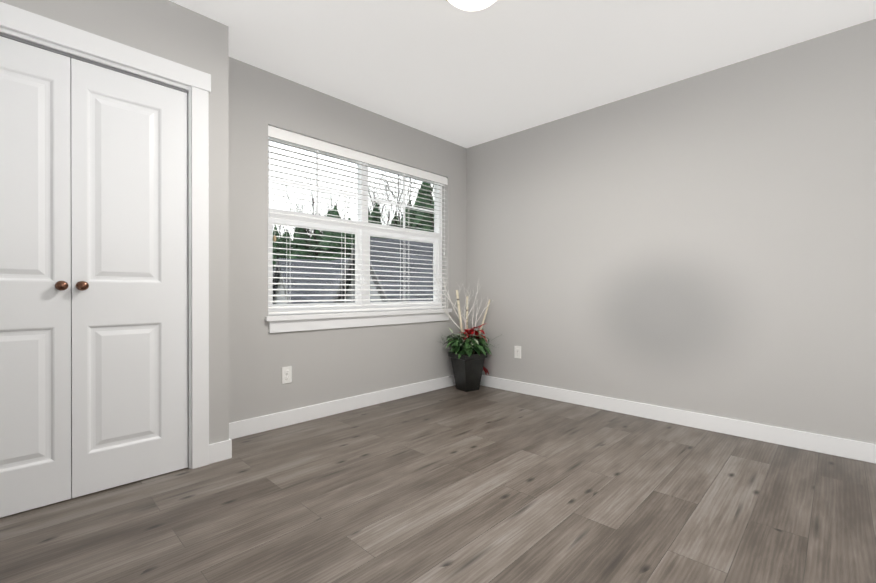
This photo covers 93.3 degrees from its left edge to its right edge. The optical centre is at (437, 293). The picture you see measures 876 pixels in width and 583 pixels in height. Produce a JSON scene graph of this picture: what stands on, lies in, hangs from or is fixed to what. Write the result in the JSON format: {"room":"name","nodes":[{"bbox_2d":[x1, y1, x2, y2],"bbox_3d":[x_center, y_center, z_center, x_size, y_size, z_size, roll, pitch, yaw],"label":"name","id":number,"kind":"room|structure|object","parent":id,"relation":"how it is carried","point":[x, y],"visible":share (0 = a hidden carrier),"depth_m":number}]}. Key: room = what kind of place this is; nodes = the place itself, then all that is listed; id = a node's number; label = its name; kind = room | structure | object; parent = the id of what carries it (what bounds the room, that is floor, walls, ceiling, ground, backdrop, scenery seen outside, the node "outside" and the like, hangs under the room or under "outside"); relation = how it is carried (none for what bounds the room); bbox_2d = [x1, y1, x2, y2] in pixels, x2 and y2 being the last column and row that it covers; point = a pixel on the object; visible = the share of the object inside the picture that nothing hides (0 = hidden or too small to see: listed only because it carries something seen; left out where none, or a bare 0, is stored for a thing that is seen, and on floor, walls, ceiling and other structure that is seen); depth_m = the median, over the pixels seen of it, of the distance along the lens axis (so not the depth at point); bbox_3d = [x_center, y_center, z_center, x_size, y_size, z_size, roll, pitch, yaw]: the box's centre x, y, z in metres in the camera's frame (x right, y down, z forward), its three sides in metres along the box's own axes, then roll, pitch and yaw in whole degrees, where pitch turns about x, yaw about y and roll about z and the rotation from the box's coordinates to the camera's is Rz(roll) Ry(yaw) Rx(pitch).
{"room":"empty bedroom","nodes":[
{"label":"empty bedroom","id":0,"kind":"room"},
{"bbox_2d":[0,0,228,443],"bbox_3d":[-1.938,-0.286,2.079,0.724,2.440,1.420,0,0,44],"label":"wall","id":1,"kind":"structure","parent":0,"point":[172,31],"depth_m":2.27},
{"bbox_2d":[0,36,70,517],"bbox_3d":[-1.814,-0.067,1.695,0.084,1.991,0.462,0,0,44],"label":"closet door","id":2,"kind":"structure","parent":1,"relation":"in","point":[35,300],"depth_m":1.78},
{"bbox_2d":[0,32,187,93],"bbox_3d":[-1.671,-1.071,1.875,0.040,0.013,0.942,0,0,44],"label":"trim","id":3,"kind":"structure","parent":1,"relation":"attached to","point":[84,60],"depth_m":1.91},
{"bbox_2d":[0,2,210,468],"bbox_3d":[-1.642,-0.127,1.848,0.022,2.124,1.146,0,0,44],"label":"trim","id":4,"kind":"structure","parent":1,"relation":"attached to","point":[31,24],"depth_m":2.20},
{"bbox_2d":[70,58,187,497],"bbox_3d":[-1.490,-0.067,2.029,0.084,1.991,0.462,0,0,44],"label":"closet door","id":5,"kind":"structure","parent":1,"relation":"in","point":[129,359],"depth_m":2.01},
{"bbox_2d":[228,56,466,422],"bbox_3d":[-0.574,-0.289,3.522,0.150,2.440,2.550,0,0,44],"label":"wall","id":6,"kind":"structure","parent":0,"point":[328,365],"depth_m":3.03},
{"bbox_2d":[282,366,291,383],"bbox_3d":[-1.063,0.576,2.907,0.008,0.115,0.070,0,0,44],"label":"outlet","id":7,"kind":"object","parent":6,"relation":"attached to","point":[286,374],"visible":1,"depth_m":2.90},
{"bbox_2d":[209,375,455,463],"bbox_3d":[-0.902,0.880,2.845,0.326,0.105,3.758,0,0,44],"label":"baseboard","id":8,"kind":"structure","parent":6,"relation":"attached to","point":[246,427],"depth_m":3.05},
{"bbox_2d":[268,137,441,315],"bbox_3d":[-0.607,-0.499,3.540,0.077,1.310,1.807,0,0,44],"label":"window","id":9,"kind":"structure","parent":6,"relation":"in","point":[364,237],"depth_m":3.48},
{"bbox_2d":[268,125,447,313],"bbox_3d":[-0.553,-0.504,3.488,0.071,1.298,1.801,0,0,44],"label":"window blinds","id":10,"kind":"object","parent":9,"relation":"attached to","point":[299,139],"visible":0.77,"depth_m":3.32},
{"bbox_2d":[265,308,451,321],"bbox_3d":[-0.543,0.173,3.479,0.107,0.035,1.851,0,0,44],"label":"window sill","id":11,"kind":"structure","parent":6,"relation":"attached to","point":[329,315],"depth_m":3.25},
{"bbox_2d":[269,312,448,332],"bbox_3d":[-0.522,0.231,3.459,0.014,0.081,1.799,0,0,44],"label":"trim","id":12,"kind":"structure","parent":6,"relation":"attached to","point":[300,325],"depth_m":3.27},
{"bbox_2d":[0,385,875,582],"bbox_3d":[0.090,0.965,1.890,3.800,0.060,3.970,0,0,44],"label":"floor","id":13,"kind":"structure","parent":0,"point":[482,484],"depth_m":1.78},
{"bbox_2d":[432,262,502,391],"bbox_3d":[0.270,0.290,3.976,0.591,1.280,0.751,0,0,-34],"label":"planter","id":14,"kind":"object","parent":13,"relation":"on","point":[468,360],"visible":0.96,"depth_m":3.92},
{"bbox_2d":[169,0,875,147],"bbox_3d":[0.090,-1.535,1.885,3.800,0.060,3.970,0,0,44],"label":"ceiling","id":15,"kind":"structure","parent":0,"point":[448,71],"depth_m":2.52},
{"bbox_2d":[446,0,496,10],"bbox_3d":[0.171,-1.451,1.987,0.358,0.110,0.358,0,0,44],"label":"ceiling light","id":16,"kind":"object","parent":15,"relation":"attached to","point":[471,5],"visible":1,"depth_m":2.02},
{"bbox_2d":[467,19,875,443],"bbox_3d":[1.567,-0.288,3.150,3.440,2.440,0.100,0,0,44],"label":"wall","id":17,"kind":"structure","parent":0,"point":[704,243],"depth_m":2.83},
{"bbox_2d":[514,346,520,358],"bbox_3d":[0.747,0.552,3.873,0.070,0.115,0.008,0,0,44],"label":"outlet","id":18,"kind":"object","parent":17,"relation":"attached to","point":[517,351],"visible":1,"depth_m":3.87},
{"bbox_2d":[480,375,875,463],"bbox_3d":[1.492,0.879,3.147,3.340,0.105,0.012,0,0,44],"label":"baseboard","id":19,"kind":"structure","parent":17,"relation":"attached to","point":[848,448],"depth_m":2.81},
{"bbox_3d":[-14.946,6.521,56.322,180.000,0.200,180.000,0,0,44],"label":"ground","id":20,"kind":"structure","parent":0,"visible":0},
{"bbox_2d":[273,157,433,303],"bbox_3d":[-13.589,-8.433,55.587,29.606,30.006,111.973,0,0,-35],"label":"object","id":21,"kind":"object","parent":20,"relation":"on","point":[334,255],"depth_m":23.74}
]}

